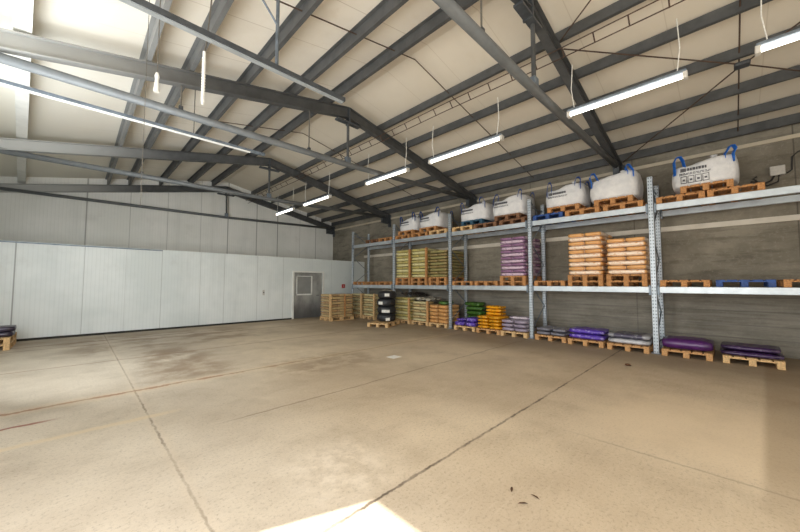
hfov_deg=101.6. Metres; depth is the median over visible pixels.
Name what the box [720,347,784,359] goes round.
sack
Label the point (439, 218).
bag
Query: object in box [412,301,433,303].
sack
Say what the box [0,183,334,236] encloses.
roof truss
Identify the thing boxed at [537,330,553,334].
sack
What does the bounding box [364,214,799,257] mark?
trim
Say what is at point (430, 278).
pallet
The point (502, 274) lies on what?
sack
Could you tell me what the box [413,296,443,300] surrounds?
plastic film
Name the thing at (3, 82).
light trunking
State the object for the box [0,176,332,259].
wall
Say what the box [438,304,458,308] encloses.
sack
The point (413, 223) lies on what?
bag
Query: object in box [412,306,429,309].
sack
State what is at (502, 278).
pallet
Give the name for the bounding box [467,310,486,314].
sack
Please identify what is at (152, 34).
purlin
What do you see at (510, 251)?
sack
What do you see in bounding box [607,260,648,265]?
sack
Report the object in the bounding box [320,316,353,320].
pallet
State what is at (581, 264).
sack
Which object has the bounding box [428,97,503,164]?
tube light
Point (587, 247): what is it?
sack
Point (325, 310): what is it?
sack
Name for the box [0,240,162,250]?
trim
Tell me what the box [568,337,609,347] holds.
pallet
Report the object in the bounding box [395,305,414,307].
sack
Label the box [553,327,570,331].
sack
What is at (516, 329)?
sack
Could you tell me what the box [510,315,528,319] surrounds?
sack
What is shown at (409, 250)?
board
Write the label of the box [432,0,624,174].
roof truss
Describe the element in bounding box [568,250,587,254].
sack
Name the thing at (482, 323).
sack
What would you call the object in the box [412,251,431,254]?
sack
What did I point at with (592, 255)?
sack
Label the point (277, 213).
tube light
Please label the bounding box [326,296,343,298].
sack
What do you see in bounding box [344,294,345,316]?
board
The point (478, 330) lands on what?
pallet
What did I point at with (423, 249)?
sack
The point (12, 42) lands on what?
roof truss
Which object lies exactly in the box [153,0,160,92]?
pull cord
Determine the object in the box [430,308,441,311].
sack
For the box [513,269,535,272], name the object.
sack
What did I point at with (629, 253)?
sack
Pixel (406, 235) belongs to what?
pallet
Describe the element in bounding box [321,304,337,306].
sack
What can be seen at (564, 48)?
rod
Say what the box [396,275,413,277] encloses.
sack
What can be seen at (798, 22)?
rod
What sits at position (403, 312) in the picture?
sack
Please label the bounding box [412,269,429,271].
sack
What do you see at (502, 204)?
print
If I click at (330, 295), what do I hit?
board
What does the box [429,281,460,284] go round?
pallet
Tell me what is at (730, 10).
purlin
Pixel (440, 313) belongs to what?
sack
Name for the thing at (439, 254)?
sack
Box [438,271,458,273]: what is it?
sack
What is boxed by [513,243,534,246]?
sack
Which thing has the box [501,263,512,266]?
sack
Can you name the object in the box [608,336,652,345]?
sack
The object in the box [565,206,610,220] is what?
pallet
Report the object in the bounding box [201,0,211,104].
trap
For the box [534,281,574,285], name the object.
pallet
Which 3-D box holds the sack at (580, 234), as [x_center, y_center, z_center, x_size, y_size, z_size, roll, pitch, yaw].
[4.830,-0.781,8.748,0.389,0.104,0.796,-3,-4,45]
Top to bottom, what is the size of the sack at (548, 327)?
0.094 m
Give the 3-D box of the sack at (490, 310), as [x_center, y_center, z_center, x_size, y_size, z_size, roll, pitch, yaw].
[3.062,1.408,10.394,0.540,0.097,0.370,-3,-4,43]
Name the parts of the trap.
chain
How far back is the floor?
3.34 m
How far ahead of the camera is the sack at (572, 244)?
8.46 m
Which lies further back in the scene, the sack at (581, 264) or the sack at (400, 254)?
the sack at (400, 254)
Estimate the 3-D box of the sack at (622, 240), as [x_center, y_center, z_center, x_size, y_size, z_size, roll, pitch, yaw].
[5.445,-0.598,8.116,0.796,0.104,0.389,3,-4,-45]
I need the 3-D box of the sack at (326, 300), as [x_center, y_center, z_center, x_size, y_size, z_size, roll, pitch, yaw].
[-2.971,1.437,13.677,0.389,0.102,0.796,3,-4,-45]
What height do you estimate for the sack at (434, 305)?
0.123 m
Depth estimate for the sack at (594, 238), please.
8.30 m
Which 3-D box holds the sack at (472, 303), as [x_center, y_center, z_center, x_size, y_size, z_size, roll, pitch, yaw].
[2.656,1.335,11.518,0.428,0.146,0.617,3,-4,-39]
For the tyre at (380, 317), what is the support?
on the pallet at (377, 323)
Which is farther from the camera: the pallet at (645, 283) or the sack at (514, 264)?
the sack at (514, 264)
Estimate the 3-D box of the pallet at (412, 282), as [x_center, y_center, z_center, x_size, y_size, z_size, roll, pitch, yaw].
[1.119,0.671,12.692,1.200,0.144,0.800,3,-4,-45]
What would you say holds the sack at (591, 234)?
on the sack
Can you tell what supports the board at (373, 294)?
on the pallet at (363, 316)
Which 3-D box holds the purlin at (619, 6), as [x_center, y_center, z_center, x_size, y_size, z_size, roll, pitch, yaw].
[-0.335,-3.876,8.937,0.120,0.215,19.650,3,-4,-45]
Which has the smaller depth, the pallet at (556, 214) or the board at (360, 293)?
the pallet at (556, 214)
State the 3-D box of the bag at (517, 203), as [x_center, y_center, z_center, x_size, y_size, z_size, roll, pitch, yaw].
[3.568,-1.917,10.227,1.113,0.782,1.093,3,-4,-45]
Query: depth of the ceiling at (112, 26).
6.21 m
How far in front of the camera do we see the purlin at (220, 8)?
5.69 m
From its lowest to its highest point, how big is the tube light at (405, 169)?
0.910 m
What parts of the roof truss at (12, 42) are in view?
ridge plate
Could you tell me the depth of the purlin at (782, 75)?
7.49 m
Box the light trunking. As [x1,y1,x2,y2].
[0,79,264,155]
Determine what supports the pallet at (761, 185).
on the rack
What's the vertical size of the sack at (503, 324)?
0.110 m
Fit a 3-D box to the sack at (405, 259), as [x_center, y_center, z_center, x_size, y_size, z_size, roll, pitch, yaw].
[0.243,-0.244,13.065,0.796,0.105,0.389,-3,-4,45]
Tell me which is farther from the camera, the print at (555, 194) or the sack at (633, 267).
the print at (555, 194)
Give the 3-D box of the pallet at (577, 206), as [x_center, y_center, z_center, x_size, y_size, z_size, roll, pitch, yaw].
[4.743,-1.512,9.086,1.200,0.144,0.800,3,-4,-45]
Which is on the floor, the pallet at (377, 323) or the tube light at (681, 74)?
the pallet at (377, 323)
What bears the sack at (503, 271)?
on the sack
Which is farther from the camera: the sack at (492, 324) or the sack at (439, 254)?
the sack at (439, 254)
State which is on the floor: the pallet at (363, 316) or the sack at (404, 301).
the pallet at (363, 316)
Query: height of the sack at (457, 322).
0.146 m
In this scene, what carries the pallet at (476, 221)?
on the pallet at (495, 223)
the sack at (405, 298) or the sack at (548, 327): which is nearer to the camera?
the sack at (548, 327)
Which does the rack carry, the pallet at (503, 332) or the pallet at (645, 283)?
the pallet at (645, 283)
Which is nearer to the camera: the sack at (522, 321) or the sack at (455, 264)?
the sack at (522, 321)
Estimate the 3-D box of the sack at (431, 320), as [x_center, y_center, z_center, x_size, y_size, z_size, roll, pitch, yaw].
[1.468,1.976,11.927,0.796,0.123,0.389,3,-4,-44]
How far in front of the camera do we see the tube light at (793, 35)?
3.89 m
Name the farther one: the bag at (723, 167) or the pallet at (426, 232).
the pallet at (426, 232)
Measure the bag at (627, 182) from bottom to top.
0.789 m
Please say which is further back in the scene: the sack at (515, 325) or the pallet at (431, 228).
the pallet at (431, 228)
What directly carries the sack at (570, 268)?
on the sack
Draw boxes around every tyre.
[377,298,395,305]
[377,306,395,313]
[377,313,395,321]
[378,291,396,298]
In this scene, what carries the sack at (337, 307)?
on the sack at (325, 310)
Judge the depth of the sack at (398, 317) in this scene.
12.67 m
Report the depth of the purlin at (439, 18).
6.67 m
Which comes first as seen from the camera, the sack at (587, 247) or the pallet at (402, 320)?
the sack at (587, 247)
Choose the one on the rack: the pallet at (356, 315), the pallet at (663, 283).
the pallet at (663, 283)
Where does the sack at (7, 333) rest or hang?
on the pallet at (6, 340)
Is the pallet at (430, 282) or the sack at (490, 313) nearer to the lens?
the sack at (490, 313)
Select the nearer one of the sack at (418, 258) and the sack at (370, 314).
the sack at (418, 258)
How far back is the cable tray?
6.14 m
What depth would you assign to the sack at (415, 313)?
12.15 m
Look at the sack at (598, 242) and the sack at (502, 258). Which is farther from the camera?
the sack at (502, 258)
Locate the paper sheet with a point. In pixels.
(393, 356)
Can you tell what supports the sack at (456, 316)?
on the sack
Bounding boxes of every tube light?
[275,188,294,215]
[303,171,331,206]
[365,138,409,185]
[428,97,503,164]
[567,19,687,118]
[754,0,799,56]
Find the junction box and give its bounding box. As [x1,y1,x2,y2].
[750,150,799,185]
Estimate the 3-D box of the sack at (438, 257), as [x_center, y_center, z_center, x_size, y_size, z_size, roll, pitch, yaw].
[1.475,-0.297,11.819,0.389,0.104,0.796,3,-4,-45]
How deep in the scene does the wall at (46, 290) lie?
10.43 m
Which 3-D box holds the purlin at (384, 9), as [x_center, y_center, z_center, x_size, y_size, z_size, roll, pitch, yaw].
[-2.201,-3.912,7.083,0.120,0.215,19.650,3,-4,-45]
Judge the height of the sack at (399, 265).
0.106 m
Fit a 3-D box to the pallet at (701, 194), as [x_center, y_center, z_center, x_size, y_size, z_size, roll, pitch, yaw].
[6.441,-1.451,7.441,1.200,0.144,0.800,3,-4,-45]
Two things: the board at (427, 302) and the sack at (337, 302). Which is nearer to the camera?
the board at (427, 302)
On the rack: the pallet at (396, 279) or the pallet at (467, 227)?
the pallet at (467, 227)
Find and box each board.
[329,294,331,317]
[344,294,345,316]
[360,293,361,314]
[373,294,374,315]
[408,249,410,277]
[408,298,409,319]
[425,247,427,276]
[426,301,428,321]
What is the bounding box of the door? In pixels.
[292,271,323,318]
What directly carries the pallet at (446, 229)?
on the rack
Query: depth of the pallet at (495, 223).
10.50 m
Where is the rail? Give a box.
[119,0,344,103]
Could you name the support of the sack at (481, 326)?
on the pallet at (478, 330)
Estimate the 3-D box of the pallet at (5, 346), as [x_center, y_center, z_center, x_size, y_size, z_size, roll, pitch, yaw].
[-9.677,1.867,7.638,0.800,0.144,1.200,3,-4,-45]
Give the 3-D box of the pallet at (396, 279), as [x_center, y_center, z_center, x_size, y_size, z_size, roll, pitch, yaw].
[0.524,0.556,13.299,1.200,0.144,0.800,3,-4,-45]
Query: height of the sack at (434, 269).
0.104 m
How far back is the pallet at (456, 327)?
10.70 m
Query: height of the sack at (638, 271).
0.104 m
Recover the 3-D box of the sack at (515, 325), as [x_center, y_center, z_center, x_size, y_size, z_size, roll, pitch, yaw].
[3.681,1.745,9.581,0.675,0.108,0.370,3,-4,-42]
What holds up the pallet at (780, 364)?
on the floor
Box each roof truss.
[0,28,477,206]
[0,137,390,226]
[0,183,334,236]
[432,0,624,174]
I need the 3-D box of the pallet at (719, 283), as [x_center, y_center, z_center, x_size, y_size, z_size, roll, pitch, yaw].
[7.070,0.358,6.708,1.200,0.144,0.800,3,-4,-45]
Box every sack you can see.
[0,325,16,331]
[0,330,15,336]
[320,314,337,316]
[321,294,337,296]
[321,299,337,301]
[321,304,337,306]
[321,309,337,311]
[325,311,343,314]
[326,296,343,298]
[326,301,343,303]
[326,306,343,309]
[335,308,352,311]
[336,304,352,306]
[336,313,352,316]
[363,308,376,310]
[363,313,377,315]
[395,300,414,302]
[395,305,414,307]
[396,253,412,255]
[396,258,415,261]
[396,264,412,266]
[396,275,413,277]
[396,310,412,313]
[396,316,414,319]
[402,297,416,299]
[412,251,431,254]
[412,257,431,260]
[412,263,430,265]
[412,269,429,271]
[412,275,429,276]
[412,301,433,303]
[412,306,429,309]
[412,312,429,315]
[413,318,430,320]
[419,248,437,250]
[429,250,447,253]
[430,256,447,259]
[430,262,448,265]
[430,268,448,270]
[430,274,448,276]
[430,304,439,307]
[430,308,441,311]
[430,315,438,318]
[430,319,441,322]
[438,253,458,256]
[438,259,458,262]
[438,265,458,267]
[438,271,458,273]
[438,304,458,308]
[438,308,458,312]
[438,312,458,315]
[438,315,458,319]
[438,319,458,323]
[439,301,453,304]
[452,257,463,259]
[452,263,463,265]
[452,268,463,271]
[455,321,467,324]
[465,301,484,305]
[466,306,485,310]
[466,317,479,321]
[466,322,480,326]
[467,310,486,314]
[477,314,496,318]
[478,318,490,321]
[478,321,492,324]
[478,325,490,327]
[486,305,505,308]
[486,308,505,311]
[486,312,505,314]
[489,315,508,319]
[489,319,501,322]
[489,322,505,325]
[489,326,505,329]
[500,237,512,240]
[500,239,527,244]
[500,244,514,247]
[501,246,527,250]
[501,250,512,253]
[501,253,527,256]
[501,257,516,259]
[501,259,527,262]
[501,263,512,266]
[501,266,527,269]
[501,270,516,272]
[501,273,528,275]
[502,318,520,322]
[502,323,516,326]
[502,326,516,330]
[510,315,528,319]
[513,236,534,240]
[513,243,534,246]
[513,249,535,253]
[513,256,535,259]
[513,263,535,265]
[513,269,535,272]
[514,324,535,327]
[515,319,534,323]
[515,328,535,331]
[537,325,557,330]
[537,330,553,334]
[551,331,572,335]
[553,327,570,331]
[568,233,585,237]
[568,236,604,242]
[568,242,585,246]
[568,245,604,250]
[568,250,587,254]
[568,253,604,258]
[569,258,586,262]
[569,262,604,266]
[569,267,590,270]
[569,271,605,274]
[569,326,608,334]
[569,332,609,339]
[584,232,608,237]
[585,240,607,245]
[585,249,608,253]
[585,258,608,261]
[586,266,608,270]
[607,238,625,243]
[607,241,647,247]
[607,247,627,251]
[607,251,647,256]
[607,256,628,260]
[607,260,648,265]
[607,266,630,269]
[608,269,648,273]
[608,331,652,339]
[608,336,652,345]
[626,237,648,242]
[626,246,649,251]
[627,256,649,260]
[627,265,649,269]
[662,335,713,351]
[720,341,780,353]
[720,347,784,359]
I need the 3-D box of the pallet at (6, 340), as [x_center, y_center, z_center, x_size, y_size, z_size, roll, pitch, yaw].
[-9.677,1.721,7.646,0.800,0.144,1.200,3,-4,-45]
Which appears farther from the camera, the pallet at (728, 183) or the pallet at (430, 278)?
the pallet at (430, 278)
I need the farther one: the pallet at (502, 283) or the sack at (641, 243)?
the pallet at (502, 283)
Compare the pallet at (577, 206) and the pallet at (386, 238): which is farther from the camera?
the pallet at (386, 238)
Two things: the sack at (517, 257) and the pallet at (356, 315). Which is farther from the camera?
the pallet at (356, 315)
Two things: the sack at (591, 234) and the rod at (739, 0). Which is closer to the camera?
the rod at (739, 0)
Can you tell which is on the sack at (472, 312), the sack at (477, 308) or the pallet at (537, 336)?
the sack at (477, 308)
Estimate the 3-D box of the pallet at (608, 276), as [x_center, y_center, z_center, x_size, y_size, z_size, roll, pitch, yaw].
[5.724,0.283,8.069,1.200,0.144,0.800,3,-4,-45]
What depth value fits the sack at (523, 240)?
9.66 m
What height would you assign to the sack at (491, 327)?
0.096 m
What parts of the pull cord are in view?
pull, cord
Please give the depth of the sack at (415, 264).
12.29 m
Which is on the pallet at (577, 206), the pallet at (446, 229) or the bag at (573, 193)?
the bag at (573, 193)
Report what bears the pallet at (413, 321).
on the floor
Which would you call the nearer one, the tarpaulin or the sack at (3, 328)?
the sack at (3, 328)
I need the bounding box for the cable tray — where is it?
[246,0,684,202]
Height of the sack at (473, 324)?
0.146 m
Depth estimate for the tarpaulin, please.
13.04 m
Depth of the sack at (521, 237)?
9.58 m
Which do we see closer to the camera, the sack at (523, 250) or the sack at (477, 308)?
the sack at (523, 250)
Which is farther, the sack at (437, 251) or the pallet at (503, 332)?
the sack at (437, 251)
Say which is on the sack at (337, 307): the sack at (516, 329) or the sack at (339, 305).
the sack at (339, 305)
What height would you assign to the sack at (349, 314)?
0.102 m
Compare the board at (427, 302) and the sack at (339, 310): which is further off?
the sack at (339, 310)
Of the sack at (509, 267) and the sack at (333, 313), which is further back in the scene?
the sack at (333, 313)
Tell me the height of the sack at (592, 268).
0.104 m
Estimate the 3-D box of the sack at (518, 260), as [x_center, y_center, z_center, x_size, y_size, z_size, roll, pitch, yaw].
[3.464,-0.136,9.808,0.389,0.093,0.796,3,-4,-44]
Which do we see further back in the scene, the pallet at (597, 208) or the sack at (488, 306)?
the sack at (488, 306)
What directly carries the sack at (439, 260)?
on the sack at (455, 264)
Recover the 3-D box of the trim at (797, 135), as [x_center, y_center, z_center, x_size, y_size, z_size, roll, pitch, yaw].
[2.987,-2.448,12.166,0.030,0.080,19.650,3,-4,-45]
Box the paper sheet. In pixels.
[388,355,400,358]
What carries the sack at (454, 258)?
on the sack at (439, 260)
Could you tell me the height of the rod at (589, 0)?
0.211 m
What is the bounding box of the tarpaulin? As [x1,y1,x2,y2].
[401,291,427,295]
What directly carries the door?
in the wall at (46, 290)
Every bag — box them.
[400,212,425,231]
[419,207,452,227]
[460,197,494,224]
[493,189,534,219]
[546,177,590,211]
[589,164,643,203]
[672,144,739,193]
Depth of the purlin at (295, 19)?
5.89 m
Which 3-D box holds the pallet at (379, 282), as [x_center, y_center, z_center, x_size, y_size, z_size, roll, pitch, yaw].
[-0.216,0.741,14.035,1.200,0.144,0.800,3,-4,-45]
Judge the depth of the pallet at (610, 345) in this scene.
7.47 m
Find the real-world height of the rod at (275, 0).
1.159 m
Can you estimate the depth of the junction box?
6.95 m
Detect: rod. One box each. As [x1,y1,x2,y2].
[170,114,424,202]
[275,0,532,177]
[560,0,590,40]
[563,48,734,64]
[623,70,734,161]
[737,0,740,130]
[749,64,799,71]
[750,22,799,58]
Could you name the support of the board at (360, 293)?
on the pallet at (356, 315)
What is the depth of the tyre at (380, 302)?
11.94 m
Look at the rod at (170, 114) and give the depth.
9.95 m
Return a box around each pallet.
[0,332,16,343]
[0,338,15,350]
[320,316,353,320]
[353,282,369,284]
[353,313,378,317]
[362,315,376,319]
[365,282,383,284]
[366,239,389,244]
[367,320,399,327]
[378,237,404,243]
[378,281,401,284]
[395,234,425,241]
[395,278,416,280]
[395,281,417,284]
[395,317,417,323]
[398,229,424,234]
[411,231,444,239]
[411,277,443,280]
[411,281,443,284]
[412,318,435,325]
[419,226,447,231]
[429,228,462,237]
[429,277,463,280]
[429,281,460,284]
[429,322,455,327]
[452,225,486,234]
[452,281,490,284]
[454,325,481,331]
[461,218,493,226]
[474,221,511,231]
[475,281,507,285]
[476,327,502,334]
[494,213,532,223]
[499,217,538,228]
[500,276,541,280]
[500,281,541,285]
[501,328,538,337]
[533,211,576,224]
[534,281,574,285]
[535,333,569,342]
[547,203,586,213]
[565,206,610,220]
[568,274,605,280]
[568,280,606,285]
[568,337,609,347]
[594,194,637,207]
[603,200,646,216]
[606,274,650,279]
[606,280,650,286]
[607,341,653,353]
[656,191,707,210]
[660,280,711,286]
[662,346,714,360]
[680,178,733,198]
[707,182,764,204]
[716,279,776,286]
[723,354,785,369]
[777,279,799,286]
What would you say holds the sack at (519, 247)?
on the sack at (523, 250)
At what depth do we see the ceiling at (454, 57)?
7.15 m
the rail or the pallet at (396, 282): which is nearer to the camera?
the rail
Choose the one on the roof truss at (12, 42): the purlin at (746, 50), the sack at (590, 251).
the purlin at (746, 50)
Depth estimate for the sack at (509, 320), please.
9.67 m
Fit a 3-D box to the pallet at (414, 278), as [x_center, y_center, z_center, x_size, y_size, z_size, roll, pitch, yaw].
[1.119,0.525,12.700,1.200,0.144,0.800,3,-4,-45]
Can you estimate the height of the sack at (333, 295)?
0.102 m
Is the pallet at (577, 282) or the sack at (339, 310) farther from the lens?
the sack at (339, 310)
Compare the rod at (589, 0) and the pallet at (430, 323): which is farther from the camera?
the pallet at (430, 323)
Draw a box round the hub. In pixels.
[734,59,750,70]
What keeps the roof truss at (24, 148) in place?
attached to the wall
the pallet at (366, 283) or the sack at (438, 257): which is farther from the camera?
the pallet at (366, 283)
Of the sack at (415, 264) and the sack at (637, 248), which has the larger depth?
the sack at (415, 264)
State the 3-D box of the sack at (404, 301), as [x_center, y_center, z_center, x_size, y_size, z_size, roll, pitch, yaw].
[0.209,1.385,12.869,0.389,0.104,0.796,3,-4,-44]
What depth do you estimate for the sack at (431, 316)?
11.67 m
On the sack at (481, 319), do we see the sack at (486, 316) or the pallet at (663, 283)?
the sack at (486, 316)
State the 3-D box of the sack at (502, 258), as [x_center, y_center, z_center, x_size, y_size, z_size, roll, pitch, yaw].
[3.463,-0.218,10.092,0.796,0.093,0.389,3,-4,-44]
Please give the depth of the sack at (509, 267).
9.65 m
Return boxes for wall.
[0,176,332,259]
[0,240,364,341]
[333,123,799,358]
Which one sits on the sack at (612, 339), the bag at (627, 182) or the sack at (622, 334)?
the sack at (622, 334)
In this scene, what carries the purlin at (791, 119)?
on the roof truss at (531, 12)
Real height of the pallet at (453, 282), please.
0.144 m
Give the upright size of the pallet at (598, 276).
0.144 m
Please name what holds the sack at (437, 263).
on the sack at (440, 266)
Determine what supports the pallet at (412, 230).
on the pallet at (406, 235)
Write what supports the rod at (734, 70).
attached to the hub
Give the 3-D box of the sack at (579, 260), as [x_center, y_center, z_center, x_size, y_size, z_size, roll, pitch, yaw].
[4.830,-0.134,8.716,0.389,0.104,0.796,-3,-4,45]
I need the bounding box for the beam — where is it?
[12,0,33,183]
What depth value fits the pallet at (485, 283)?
10.28 m
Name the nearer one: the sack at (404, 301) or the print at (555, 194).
the print at (555, 194)
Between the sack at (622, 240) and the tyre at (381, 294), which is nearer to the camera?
the sack at (622, 240)
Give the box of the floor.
[0,315,799,531]
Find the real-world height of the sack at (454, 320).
0.123 m
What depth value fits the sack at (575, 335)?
8.14 m
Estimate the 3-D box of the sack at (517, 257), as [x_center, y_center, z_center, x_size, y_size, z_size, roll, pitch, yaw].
[3.744,-0.233,9.811,0.796,0.093,0.389,3,-4,-45]
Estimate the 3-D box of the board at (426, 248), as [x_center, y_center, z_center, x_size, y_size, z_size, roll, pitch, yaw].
[0.971,-0.136,12.039,0.072,1.100,0.072,3,-4,-45]
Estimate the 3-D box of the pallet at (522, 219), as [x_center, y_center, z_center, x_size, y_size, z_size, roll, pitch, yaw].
[3.750,-1.310,10.148,1.200,0.144,0.800,3,-4,-45]
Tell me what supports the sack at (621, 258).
on the sack
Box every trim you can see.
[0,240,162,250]
[335,133,799,230]
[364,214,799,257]
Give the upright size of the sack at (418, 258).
0.105 m
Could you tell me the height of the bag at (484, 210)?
0.726 m
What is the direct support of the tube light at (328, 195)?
hanging from the ceiling at (454, 57)
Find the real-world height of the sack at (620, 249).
0.104 m
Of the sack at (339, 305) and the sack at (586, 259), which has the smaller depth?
the sack at (586, 259)
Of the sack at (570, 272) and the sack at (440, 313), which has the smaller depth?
the sack at (570, 272)
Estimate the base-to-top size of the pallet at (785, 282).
0.144 m
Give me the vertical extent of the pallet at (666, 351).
0.144 m
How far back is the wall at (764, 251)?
8.05 m
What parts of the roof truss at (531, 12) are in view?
ridge plate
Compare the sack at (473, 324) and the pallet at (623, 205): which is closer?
the pallet at (623, 205)
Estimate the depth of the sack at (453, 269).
11.90 m
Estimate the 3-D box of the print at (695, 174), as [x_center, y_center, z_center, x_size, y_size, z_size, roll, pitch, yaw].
[6.184,-1.923,6.845,0.034,0.320,0.492,3,-4,-45]
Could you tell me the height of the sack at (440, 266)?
0.104 m
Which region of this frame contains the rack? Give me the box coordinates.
[351,176,799,353]
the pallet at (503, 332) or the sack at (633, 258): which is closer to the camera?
the sack at (633, 258)
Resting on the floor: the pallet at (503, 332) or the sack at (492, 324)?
the pallet at (503, 332)
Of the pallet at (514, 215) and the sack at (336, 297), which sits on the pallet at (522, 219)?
the pallet at (514, 215)
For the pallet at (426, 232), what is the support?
on the rack
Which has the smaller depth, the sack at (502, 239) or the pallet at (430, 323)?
the sack at (502, 239)
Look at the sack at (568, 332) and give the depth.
8.68 m
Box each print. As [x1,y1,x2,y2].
[494,201,507,207]
[548,191,566,198]
[679,165,709,183]
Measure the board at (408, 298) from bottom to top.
0.854 m
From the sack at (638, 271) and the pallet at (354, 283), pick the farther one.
the pallet at (354, 283)
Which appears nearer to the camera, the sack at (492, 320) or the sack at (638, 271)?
the sack at (638, 271)
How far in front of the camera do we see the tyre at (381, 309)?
11.96 m
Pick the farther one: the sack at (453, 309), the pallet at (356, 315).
the pallet at (356, 315)
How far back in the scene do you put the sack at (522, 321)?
9.38 m
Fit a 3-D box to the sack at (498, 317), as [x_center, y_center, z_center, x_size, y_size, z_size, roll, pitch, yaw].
[3.089,1.596,10.157,0.675,0.096,0.370,3,-4,-44]
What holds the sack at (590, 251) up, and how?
on the sack
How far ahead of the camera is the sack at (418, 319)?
12.12 m
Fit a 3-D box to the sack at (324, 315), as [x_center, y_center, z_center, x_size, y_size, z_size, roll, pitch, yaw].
[-2.970,2.073,13.649,0.389,0.102,0.796,3,-4,-45]
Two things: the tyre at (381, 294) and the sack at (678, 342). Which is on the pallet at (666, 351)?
the sack at (678, 342)
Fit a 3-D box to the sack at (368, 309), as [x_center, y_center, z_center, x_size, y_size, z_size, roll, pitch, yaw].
[-1.230,1.897,14.242,0.389,0.101,0.796,3,-4,-44]
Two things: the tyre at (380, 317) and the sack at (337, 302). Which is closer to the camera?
the tyre at (380, 317)
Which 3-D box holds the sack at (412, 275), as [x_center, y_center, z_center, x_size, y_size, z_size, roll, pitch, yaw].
[0.838,0.383,12.427,0.389,0.106,0.796,3,-4,-44]
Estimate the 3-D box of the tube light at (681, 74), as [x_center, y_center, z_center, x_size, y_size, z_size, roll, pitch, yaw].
[3.394,-2.996,5.028,0.110,0.910,1.540,3,-4,-45]
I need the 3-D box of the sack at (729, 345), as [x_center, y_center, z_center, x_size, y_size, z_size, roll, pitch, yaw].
[6.908,1.603,6.447,0.684,0.096,0.810,3,-4,-43]
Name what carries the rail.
hanging from the ceiling at (112, 26)
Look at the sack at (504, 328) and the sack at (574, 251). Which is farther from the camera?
the sack at (504, 328)
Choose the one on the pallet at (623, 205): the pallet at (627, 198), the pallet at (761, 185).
the pallet at (627, 198)
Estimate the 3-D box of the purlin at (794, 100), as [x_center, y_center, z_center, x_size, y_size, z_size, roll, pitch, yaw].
[2.431,-2.946,11.639,0.120,0.215,19.650,3,-4,-45]
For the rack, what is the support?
on the floor
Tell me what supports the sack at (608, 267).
on the sack
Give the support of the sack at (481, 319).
on the sack at (482, 323)
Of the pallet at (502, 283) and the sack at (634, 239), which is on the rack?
the pallet at (502, 283)
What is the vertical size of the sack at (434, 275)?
0.104 m
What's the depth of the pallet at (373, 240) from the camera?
14.36 m
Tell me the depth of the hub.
5.59 m
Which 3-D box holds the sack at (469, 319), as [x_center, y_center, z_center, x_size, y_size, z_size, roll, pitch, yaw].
[2.447,1.753,10.767,0.370,0.146,0.531,-2,-4,34]
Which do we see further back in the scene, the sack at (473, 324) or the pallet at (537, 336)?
the sack at (473, 324)
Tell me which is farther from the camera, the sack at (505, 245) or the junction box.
the sack at (505, 245)
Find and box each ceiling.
[0,0,492,180]
[226,0,799,222]
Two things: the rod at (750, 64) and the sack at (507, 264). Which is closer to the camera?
the rod at (750, 64)
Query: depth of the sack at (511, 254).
9.65 m
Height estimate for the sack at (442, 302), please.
0.117 m
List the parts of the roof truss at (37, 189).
ridge plate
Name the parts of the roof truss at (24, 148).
ridge plate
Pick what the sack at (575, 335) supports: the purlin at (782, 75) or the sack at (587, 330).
the sack at (587, 330)
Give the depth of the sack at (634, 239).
7.58 m

